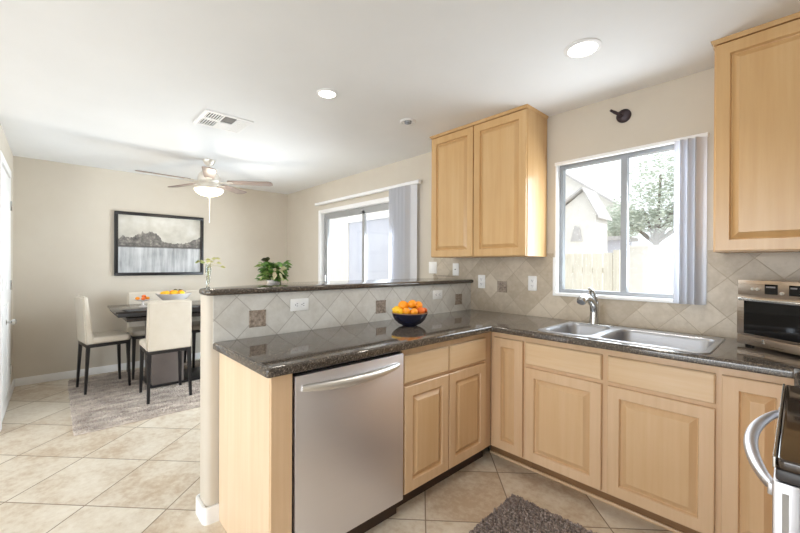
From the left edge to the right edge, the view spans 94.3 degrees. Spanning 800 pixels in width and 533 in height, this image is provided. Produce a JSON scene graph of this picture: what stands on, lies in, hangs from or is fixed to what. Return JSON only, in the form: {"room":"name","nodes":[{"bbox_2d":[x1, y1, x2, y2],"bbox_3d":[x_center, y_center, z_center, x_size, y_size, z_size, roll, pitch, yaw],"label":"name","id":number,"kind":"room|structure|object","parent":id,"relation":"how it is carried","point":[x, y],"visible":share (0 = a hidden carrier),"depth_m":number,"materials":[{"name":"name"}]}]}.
{"room":"kitchen","nodes":[
{"label":"kitchen","id":0,"kind":"room"},
{"bbox_2d":[0,123,12,382],"bbox_3d":[-3.609,0.060,3.315,0.120,2.440,1.529,0,0,-43],"label":"wall","id":1,"kind":"structure","parent":0,"point":[4,146],"depth_m":3.77,"materials":[{"name":"beige paint"}]},
{"bbox_2d":[0,150,10,431],"bbox_3d":[-3.422,0.191,3.217,0.020,2.180,0.960,0,0,-43],"label":"trim","id":2,"kind":"structure","parent":1,"relation":"attached to","point":[3,162],"depth_m":2.89,"materials":[{"name":"white paint"}]},
{"bbox_2d":[2,166,16,420],"bbox_3d":[-3.404,0.226,3.244,0.080,2.090,0.824,0,0,-43],"label":"door","id":3,"kind":"structure","parent":1,"relation":"in","point":[6,203],"depth_m":3.20,"materials":[{"name":"white paint"}]},
{"bbox_2d":[11,379,14,395],"bbox_3d":[-3.925,1.234,3.752,0.013,0.085,0.446,0,0,-43],"label":"baseboard","id":4,"kind":"structure","parent":1,"relation":"attached to","point":[13,381],"depth_m":3.77,"materials":[{"name":"white paint"}]},
{"bbox_2d":[13,156,287,378],"bbox_3d":[-3.034,0.057,4.974,3.180,2.440,0.120,0,0,-43],"label":"wall","id":5,"kind":"structure","parent":0,"point":[63,213],"depth_m":4.37,"materials":[{"name":"beige paint"}]},
{"bbox_2d":[15,352,199,386],"bbox_3d":[-2.957,1.235,4.963,3.080,0.085,0.013,0,0,-43],"label":"baseboard","id":6,"kind":"structure","parent":5,"relation":"attached to","point":[109,368],"depth_m":4.22,"materials":[{"name":"white paint"}]},
{"bbox_2d":[114,211,203,275],"bbox_3d":[-3.090,-0.276,4.812,0.984,0.787,0.034,0,0,-43],"label":"framed picture","id":7,"kind":"object","parent":5,"relation":"attached to","point":[144,243],"visible":1,"depth_m":4.77,"materials":[{"name":"black wood"}]},
{"bbox_2d":[200,295,218,507],"bbox_3d":[-0.213,0.723,2.657,2.195,1.148,0.133,0,0,-43],"label":"wall","id":8,"kind":"structure","parent":0,"point":[209,357],"depth_m":1.89,"materials":[{"name":"beige paint"}]},
{"bbox_2d":[196,494,218,525],"bbox_3d":[-0.225,1.255,2.650,2.202,0.085,0.165,0,0,-43],"label":"baseboard","id":9,"kind":"structure","parent":8,"relation":"attached to","point":[209,515],"depth_m":1.87,"materials":[{"name":"white paint"}]},
{"bbox_2d":[290,298,308,310],"bbox_3d":[-0.593,0.227,2.193,0.116,0.072,0.009,0,0,-43],"label":"wall outlet","id":10,"kind":"object","parent":8,"relation":"attached to","point":[300,304],"visible":1,"depth_m":2.19,"materials":[{"name":"white plastic"}]},
{"bbox_2d":[199,278,472,295],"bbox_3d":[-0.313,0.132,2.750,2.197,0.032,0.485,0,0,-43],"label":"bar","id":11,"kind":"object","parent":8,"relation":"on","point":[350,284],"visible":1,"depth_m":2.36,"materials":[{"name":"stone"}]},
{"bbox_2d":[195,257,225,288],"bbox_3d":[-0.974,0.034,1.902,0.156,0.162,0.064,0,0,4],"label":"bud vase","id":12,"kind":"object","parent":11,"relation":"on","point":[207,266],"visible":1,"depth_m":1.89,"materials":[{"name":"clear glass"}]},
{"bbox_2d":[254,257,292,283],"bbox_3d":[-0.842,0.027,2.455,0.244,0.177,0.221,0,0,-43],"label":"potted plant","id":13,"kind":"object","parent":11,"relation":"on","point":[267,272],"visible":1,"depth_m":2.42,"materials":[{"name":"green plant"}]},
{"bbox_2d":[213,283,470,342],"bbox_3d":[-0.153,0.273,2.610,2.158,0.250,0.012,0,0,-43],"label":"backsplash","id":14,"kind":"structure","parent":8,"relation":"attached to","point":[240,316],"depth_m":2.29,"materials":[{"name":"tile"}]},
{"bbox_2d":[433,290,441,298],"bbox_3d":[0.308,0.233,3.030,0.116,0.072,0.009,0,0,-43],"label":"wall outlet","id":15,"kind":"object","parent":8,"relation":"attached to","point":[437,294],"visible":1,"depth_m":3.02,"materials":[{"name":"white plastic"}]},
{"bbox_2d":[0,359,673,532],"bbox_3d":[-3.249,1.331,0.412,10.300,0.080,6.589,0,0,-43],"label":"floor","id":16,"kind":"structure","parent":0,"point":[143,476],"depth_m":2.20,"materials":[{"name":"tile"}]},
{"bbox_2d":[68,359,199,435],"bbox_3d":[-2.208,1.269,4.250,2.376,0.027,1.811,0,0,-43],"label":"dining rug","id":17,"kind":"object","parent":16,"relation":"on","point":[109,401],"visible":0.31,"depth_m":3.48,"materials":[{"name":"grey carpet"}]},
{"bbox_2d":[75,295,130,394],"bbox_3d":[-3.090,0.773,3.861,0.377,0.957,0.395,0,0,39],"label":"dining chair","id":18,"kind":"object","parent":17,"relation":"on","point":[86,338],"visible":1,"depth_m":3.74,"materials":[{"name":"beige fabric"}]},
{"bbox_2d":[127,291,161,379],"bbox_3d":[-2.964,0.782,4.369,0.377,0.938,0.449,0,0,-43],"label":"dining chair","id":19,"kind":"object","parent":17,"relation":"on","point":[136,330],"visible":0.45,"depth_m":4.37,"materials":[{"name":"beige leather"}]},
{"bbox_2d":[107,300,200,387],"bbox_3d":[-2.430,0.850,4.436,1.625,0.806,0.800,0,0,-43],"label":"dining table","id":20,"kind":"object","parent":17,"relation":"on","point":[164,367],"visible":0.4,"depth_m":3.92,"materials":[{"name":"brown wood"}]},
{"bbox_2d":[133,299,151,306],"bbox_3d":[-2.822,0.405,4.069,0.190,0.082,0.190,0,0,-43],"label":"dish","id":21,"kind":"object","parent":20,"relation":"on","point":[142,303],"visible":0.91,"depth_m":4.06,"materials":[{"name":"white ceramic"}]},
{"bbox_2d":[156,292,191,299],"bbox_3d":[-2.582,0.377,4.237,0.360,0.139,0.360,0,0,-43],"label":"serving bowl","id":22,"kind":"object","parent":20,"relation":"on","point":[162,296],"visible":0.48,"depth_m":4.12,"materials":[{"name":"white ceramic"}]},
{"bbox_2d":[139,299,191,403],"bbox_3d":[-2.304,0.787,3.646,0.377,0.938,0.449,0,0,-43],"label":"dining chair","id":23,"kind":"object","parent":17,"relation":"on","point":[169,322],"visible":1,"depth_m":3.50,"materials":[{"name":"beige fabric"}]},
{"bbox_2d":[184,290,200,367],"bbox_3d":[-2.525,0.782,4.777,0.377,0.938,0.449,0,0,-43],"label":"dining chair","id":24,"kind":"object","parent":17,"relation":"on","point":[195,295],"visible":0.19,"depth_m":4.72,"materials":[{"name":"beige fabric"}]},
{"bbox_2d":[219,352,291,532],"bbox_3d":[-0.680,0.861,1.696,0.088,0.875,0.623,0,0,-43],"label":"cabinet end panel","id":25,"kind":"object","parent":16,"relation":"on","point":[255,410],"visible":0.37,"depth_m":1.56,"materials":[{"name":"brown wood"}]},
{"bbox_2d":[292,351,403,532],"bbox_3d":[-0.387,0.865,1.906,0.604,0.868,0.650,0,0,-43],"label":"dishwasher","id":26,"kind":"object","parent":16,"relation":"on","point":[347,417],"visible":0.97,"depth_m":1.67,"materials":[{"name":"silver metal"}]},
{"bbox_2d":[396,332,490,507],"bbox_3d":[0.112,0.862,2.428,0.818,0.875,0.623,0,0,-43],"label":"base cabinet","id":27,"kind":"object","parent":16,"relation":"on","point":[447,384],"visible":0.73,"depth_m":2.15,"materials":[{"name":"brown wood"}]},
{"bbox_2d":[490,332,531,469],"bbox_3d":[0.885,0.865,2.619,0.617,0.875,0.306,0,0,-43],"label":"base cabinet","id":28,"kind":"object","parent":16,"relation":"on","point":[507,350],"visible":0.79,"depth_m":2.38,"materials":[{"name":"brown wood"}]},
{"bbox_2d":[469,493,596,532],"bbox_3d":[0.736,1.290,1.587,0.589,0.029,0.870,0,0,-45],"label":"kitchen rug","id":29,"kind":"object","parent":16,"relation":"on","point":[516,514],"visible":1,"depth_m":1.86,"materials":[{"name":"grey carpet"}]},
{"bbox_2d":[525,337,718,532],"bbox_3d":[1.302,0.868,2.170,0.617,0.875,0.920,0,0,-43],"label":"base cabinet","id":30,"kind":"object","parent":16,"relation":"on","point":[635,434],"visible":0.9,"depth_m":1.88,"materials":[{"name":"brown wood"}]},
{"bbox_2d":[213,309,799,386],"bbox_3d":[0.742,0.411,1.641,2.158,0.044,2.632,0,0,-43],"label":"countertop","id":31,"kind":"structure","parent":30,"relation":"on","point":[269,356],"depth_m":1.85,"materials":[{"name":"stone"}]},
{"bbox_2d":[392,311,427,326],"bbox_3d":[0.063,0.341,2.413,0.236,0.088,0.236,0,0,-43],"label":"fruit bowl","id":32,"kind":"object","parent":31,"relation":"on","point":[409,320],"visible":0.8,"depth_m":2.33,"materials":[{"name":"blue ceramic"}]},
{"bbox_2d":[392,306,400,312],"bbox_3d":[-0.020,0.287,2.401,0.058,0.059,0.058,0,0,28],"label":"lemon","id":33,"kind":"object","parent":32,"relation":"in","point":[395,308],"visible":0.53,"depth_m":2.38,"materials":[{"name":"yellow food"}]},
{"bbox_2d":[398,301,408,308],"bbox_3d":[0.024,0.259,2.425,0.071,0.067,0.072,0,0,-43],"label":"orange","id":34,"kind":"object","parent":32,"relation":"in","point":[402,304],"visible":0.7,"depth_m":2.40,"materials":[{"name":"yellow food"}]},
{"bbox_2d":[403,308,410,313],"bbox_3d":[0.043,0.287,2.345,0.049,0.048,0.051,0,0,-43],"label":"orange","id":35,"kind":"object","parent":32,"relation":"in","point":[405,310],"visible":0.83,"depth_m":2.33,"materials":[{"name":"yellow food"}]},
{"bbox_2d":[408,300,416,307],"bbox_3d":[0.080,0.247,2.417,0.059,0.057,0.058,0,0,-43],"label":"orange","id":36,"kind":"object","parent":32,"relation":"in","point":[412,303],"visible":0.98,"depth_m":2.40,"materials":[{"name":"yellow food"}]},
{"bbox_2d":[410,308,417,313],"bbox_3d":[0.089,0.290,2.347,0.051,0.048,0.049,0,0,-43],"label":"orange","id":37,"kind":"object","parent":32,"relation":"in","point":[414,310],"visible":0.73,"depth_m":2.33,"materials":[{"name":"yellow food"}]},
{"bbox_2d":[415,301,422,308],"bbox_3d":[0.118,0.260,2.435,0.062,0.058,0.060,0,0,-43],"label":"orange","id":38,"kind":"object","parent":32,"relation":"in","point":[419,304],"visible":0.46,"depth_m":2.41,"materials":[{"name":"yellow food"}]},
{"bbox_2d":[417,307,424,313],"bbox_3d":[0.133,0.288,2.381,0.052,0.051,0.054,0,0,-43],"label":"orange","id":39,"kind":"object","parent":32,"relation":"in","point":[421,310],"visible":0.71,"depth_m":2.36,"materials":[{"name":"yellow food"}]},
{"bbox_2d":[572,287,613,326],"bbox_3d":[1.210,0.262,2.401,0.261,0.248,0.260,0,0,-43],"label":"kitchen faucet","id":40,"kind":"object","parent":31,"relation":"on","point":[592,299],"visible":1,"depth_m":2.43,"materials":[{"name":"silver metal"}]},
{"bbox_2d":[538,321,724,353],"bbox_3d":[1.290,0.484,2.126,0.535,0.195,0.820,0,0,-43],"label":"double sink","id":41,"kind":"object","parent":31,"relation":"in","point":[692,343],"visible":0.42,"depth_m":2.15,"materials":[{"name":"silver metal"}]},
{"bbox_2d":[737,280,799,355],"bbox_3d":[1.809,0.233,1.620,0.241,0.326,0.502,0,0,-3],"label":"countertop oven","id":42,"kind":"object","parent":31,"relation":"on","point":[768,311],"visible":1,"depth_m":1.71,"materials":[{"name":"silver metal"}]},
{"bbox_2d":[718,367,793,532],"bbox_3d":[1.908,0.873,1.518,0.617,0.875,0.860,0,0,-43],"label":"base cabinet","id":43,"kind":"object","parent":16,"relation":"on","point":[744,502],"visible":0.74,"depth_m":1.57,"materials":[{"name":"brown wood"}]},
{"bbox_2d":[743,384,799,532],"bbox_3d":[1.216,0.851,0.783,0.726,0.918,0.727,0,0,-43],"label":"range","id":44,"kind":"object","parent":16,"relation":"on","point":[784,487],"visible":1,"depth_m":0.81,"materials":[{"name":"grey metal"}]},
{"bbox_2d":[772,384,799,474],"bbox_3d":[1.249,0.405,0.763,0.706,0.025,0.658,0,0,-43],"label":"cooktop","id":45,"kind":"object","parent":44,"relation":"in","point":[786,452],"depth_m":0.86,"materials":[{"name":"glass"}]},
{"bbox_2d":[0,0,799,194],"bbox_3d":[-3.292,-1.199,0.352,10.150,0.100,6.589,0,0,-43],"label":"ceiling","id":46,"kind":"structure","parent":0,"point":[119,85],"depth_m":2.13,"materials":[{"name":"paint"}]},
{"bbox_2d":[135,159,272,222],"bbox_3d":[-2.109,-0.813,4.002,1.238,0.684,1.280,0,0,-43],"label":"ceiling fan","id":47,"kind":"object","parent":46,"relation":"hanging from","point":[209,180],"visible":1,"depth_m":3.99,"materials":[{"name":"silver metal"}]},
{"bbox_2d":[193,109,253,133],"bbox_3d":[-1.403,-1.143,2.946,0.350,0.012,0.340,0,0,-43],"label":"ceiling vent","id":48,"kind":"object","parent":46,"relation":"in","point":[209,118],"visible":1,"depth_m":2.93,"materials":[{"name":"white metal"}]},
{"bbox_2d":[221,117,236,123],"bbox_3d":[-1.338,-1.142,2.901,0.082,0.005,0.115,0,0,-43],"label":"grille","id":49,"kind":"object","parent":48,"relation":"attached to","point":[227,120],"depth_m":2.90,"materials":[{"name":"grey metal"}]},
{"bbox_2d":[316,88,337,97],"bbox_3d":[-0.481,-1.138,2.449,0.138,0.010,0.138,0,0,-43],"label":"recessed light","id":50,"kind":"object","parent":46,"relation":"in","point":[324,92],"visible":1,"depth_m":2.44,"materials":[{"name":"white paint"}]},
{"bbox_2d":[400,118,415,124],"bbox_3d":[0.063,-1.129,2.927,0.130,0.026,0.130,0,0,-43],"label":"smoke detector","id":51,"kind":"object","parent":46,"relation":"in","point":[407,121],"visible":1,"depth_m":2.90,"materials":[{"name":"white paint"}]},
{"bbox_2d":[564,38,601,57],"bbox_3d":[0.951,-1.130,1.931,0.178,0.010,0.178,0,0,-43],"label":"recessed light","id":52,"kind":"object","parent":46,"relation":"in","point":[585,47],"visible":1,"depth_m":1.92,"materials":[{"name":"white paint"}]},
{"bbox_2d":[287,68,713,304],"bbox_3d":[0.359,0.076,3.751,0.130,2.440,6.589,0,0,-43],"label":"wall","id":53,"kind":"structure","parent":0,"point":[683,106],"depth_m":2.70,"materials":[{"name":"beige paint"}]},
{"bbox_2d":[318,197,388,280],"bbox_3d":[-0.493,0.252,4.602,0.062,2.075,1.915,0,0,-43],"label":"trim","id":54,"kind":"structure","parent":53,"relation":"attached to","point":[321,213],"depth_m":5.24,"materials":[{"name":"white paint"}]},
{"bbox_2d":[324,203,388,280],"bbox_3d":[-0.462,0.276,4.632,0.095,2.027,1.815,0,0,-43],"label":"door","id":55,"kind":"structure","parent":53,"relation":"in","point":[380,207],"depth_m":4.74,"materials":[{"name":"silver metal"}]},
{"bbox_2d":[315,179,420,278],"bbox_3d":[-0.503,0.190,4.497,0.079,2.140,2.045,0,0,-43],"label":"vertical blind","id":56,"kind":"object","parent":53,"relation":"attached to","point":[403,196],"visible":0.38,"depth_m":3.89,"materials":[{"name":"white paint"}]},
{"bbox_2d":[429,104,548,257],"bbox_3d":[0.691,-0.606,3.048,0.324,1.065,0.933,0,0,-43],"label":"upper cabinet","id":57,"kind":"object","parent":53,"relation":"attached to","point":[489,174],"visible":1,"depth_m":2.82,"materials":[{"name":"brown wood"}]},
{"bbox_2d":[559,144,673,298],"bbox_3d":[1.519,-0.277,2.510,0.050,0.956,0.864,0,0,-43],"label":"window","id":58,"kind":"structure","parent":53,"relation":"in","point":[624,241],"depth_m":2.50,"materials":[{"name":"grey metal"}]},
{"bbox_2d":[434,250,799,337],"bbox_3d":[1.390,0.155,2.536,0.012,0.500,3.105,0,0,-43],"label":"backsplash","id":59,"kind":"structure","parent":53,"relation":"in","point":[506,290],"depth_m":2.44,"materials":[{"name":"tile"}]},
{"bbox_2d":[429,262,436,273],"bbox_3d":[0.324,0.015,3.676,0.009,0.116,0.104,0,0,-43],"label":"light switch","id":60,"kind":"object","parent":59,"relation":"attached to","point":[432,265],"visible":1,"depth_m":3.67,"materials":[{"name":"white plastic"}]},
{"bbox_2d":[453,263,458,275],"bbox_3d":[0.517,0.030,3.462,0.016,0.116,0.072,0,0,-43],"label":"cable plate","id":61,"kind":"object","parent":59,"relation":"attached to","point":[455,265],"visible":1,"depth_m":3.46,"materials":[{"name":"white plastic"}]},
{"bbox_2d":[478,275,484,287],"bbox_3d":[0.715,0.135,3.254,0.009,0.116,0.072,0,0,-43],"label":"wall outlet","id":62,"kind":"object","parent":59,"relation":"attached to","point":[481,278],"visible":1,"depth_m":3.25,"materials":[{"name":"white plastic"}]},
{"bbox_2d":[528,276,536,290],"bbox_3d":[1.037,0.134,2.906,0.009,0.116,0.072,0,0,-43],"label":"wall outlet","id":63,"kind":"object","parent":59,"relation":"attached to","point":[532,280],"visible":1,"depth_m":2.90,"materials":[{"name":"white plastic"}]},
{"bbox_2d":[610,109,630,122],"bbox_3d":[1.447,-0.991,2.452,0.132,0.088,0.062,0,0,8],"label":"wall hook","id":64,"kind":"object","parent":53,"relation":"attached to","point":[624,115],"visible":1,"depth_m":2.43,"materials":[{"name":"brown metal"}]},
{"bbox_2d":[553,144,694,304],"bbox_3d":[1.473,-0.272,2.479,0.068,0.990,0.890,0,0,-43],"label":"trim","id":65,"kind":"structure","parent":53,"relation":"attached to","point":[556,292],"depth_m":2.78,"materials":[{"name":"white paint"}]},
{"bbox_2d":[555,132,708,304],"bbox_3d":[1.442,-0.275,2.431,0.070,0.986,0.890,0,0,-43],"label":"vertical blind","id":66,"kind":"object","parent":53,"relation":"attached to","point":[690,152],"visible":1,"depth_m":2.15,"materials":[{"name":"white paint"}]},
{"bbox_2d":[711,12,799,252],"bbox_3d":[2.002,-0.599,1.635,0.324,1.059,0.944,0,0,-43],"label":"upper cabinet","id":67,"kind":"object","parent":53,"relation":"attached to","point":[756,197],"visible":1,"depth_m":1.75,"materials":[{"name":"brown wood"}]},
{"label":"outside","id":68,"kind":"structure","parent":0,"visible":0},
{"bbox_3d":[10.746,1.395,12.711,26.950,0.080,28.000,0,0,-43],"label":"ground","id":69,"kind":"structure","parent":68,"visible":0},
{"bbox_2d":[329,210,388,280],"bbox_3d":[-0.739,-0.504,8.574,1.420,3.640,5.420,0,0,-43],"label":"house","id":70,"kind":"structure","parent":69,"relation":"on","point":[345,233],"depth_m":7.78,"materials":[{"name":"paint"}]},
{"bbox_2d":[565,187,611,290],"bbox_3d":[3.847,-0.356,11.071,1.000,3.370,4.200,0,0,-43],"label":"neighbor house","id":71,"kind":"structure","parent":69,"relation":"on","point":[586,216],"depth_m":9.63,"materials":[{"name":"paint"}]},
{"bbox_2d":[565,250,619,295],"bbox_3d":[2.608,0.549,6.053,0.080,1.580,1.760,0,0,-43],"label":"fence","id":72,"kind":"object","parent":69,"relation":"on","point":[574,270],"visible":0.13,"depth_m":5.64,"materials":[{"name":"beige wood"}]},
{"bbox_2d":[565,170,620,235],"bbox_3d":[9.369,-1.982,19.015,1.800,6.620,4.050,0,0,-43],"label":"neighbor house","id":73,"kind":"structure","parent":69,"relation":"on","point":[573,183],"depth_m":18.59,"materials":[{"name":"paint"}]},
{"bbox_2d":[607,236,638,252],"bbox_3d":[7.166,0.183,12.859,1.600,2.310,1.500,0,0,-43],"label":"shed","id":74,"kind":"object","parent":69,"relation":"on","point":[613,242],"visible":0.18,"depth_m":12.18,"materials":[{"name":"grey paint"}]},
{"bbox_2d":[605,204,641,236],"bbox_3d":[8.622,-0.597,15.121,1.290,3.888,2.424,0,0,-43],"label":"leafy tree","id":75,"kind":"object","parent":69,"relation":"on","point":[608,224],"visible":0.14,"depth_m":14.84,"materials":[{"name":"green plant"}]},
{"bbox_2d":[607,151,673,244],"bbox_3d":[8.455,-1.165,11.468,1.757,5.044,3.989,0,0,-43],"label":"leafy tree","id":76,"kind":"object","parent":69,"relation":"on","point":[656,227],"visible":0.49,"depth_m":11.72,"materials":[{"name":"green plant"}]},
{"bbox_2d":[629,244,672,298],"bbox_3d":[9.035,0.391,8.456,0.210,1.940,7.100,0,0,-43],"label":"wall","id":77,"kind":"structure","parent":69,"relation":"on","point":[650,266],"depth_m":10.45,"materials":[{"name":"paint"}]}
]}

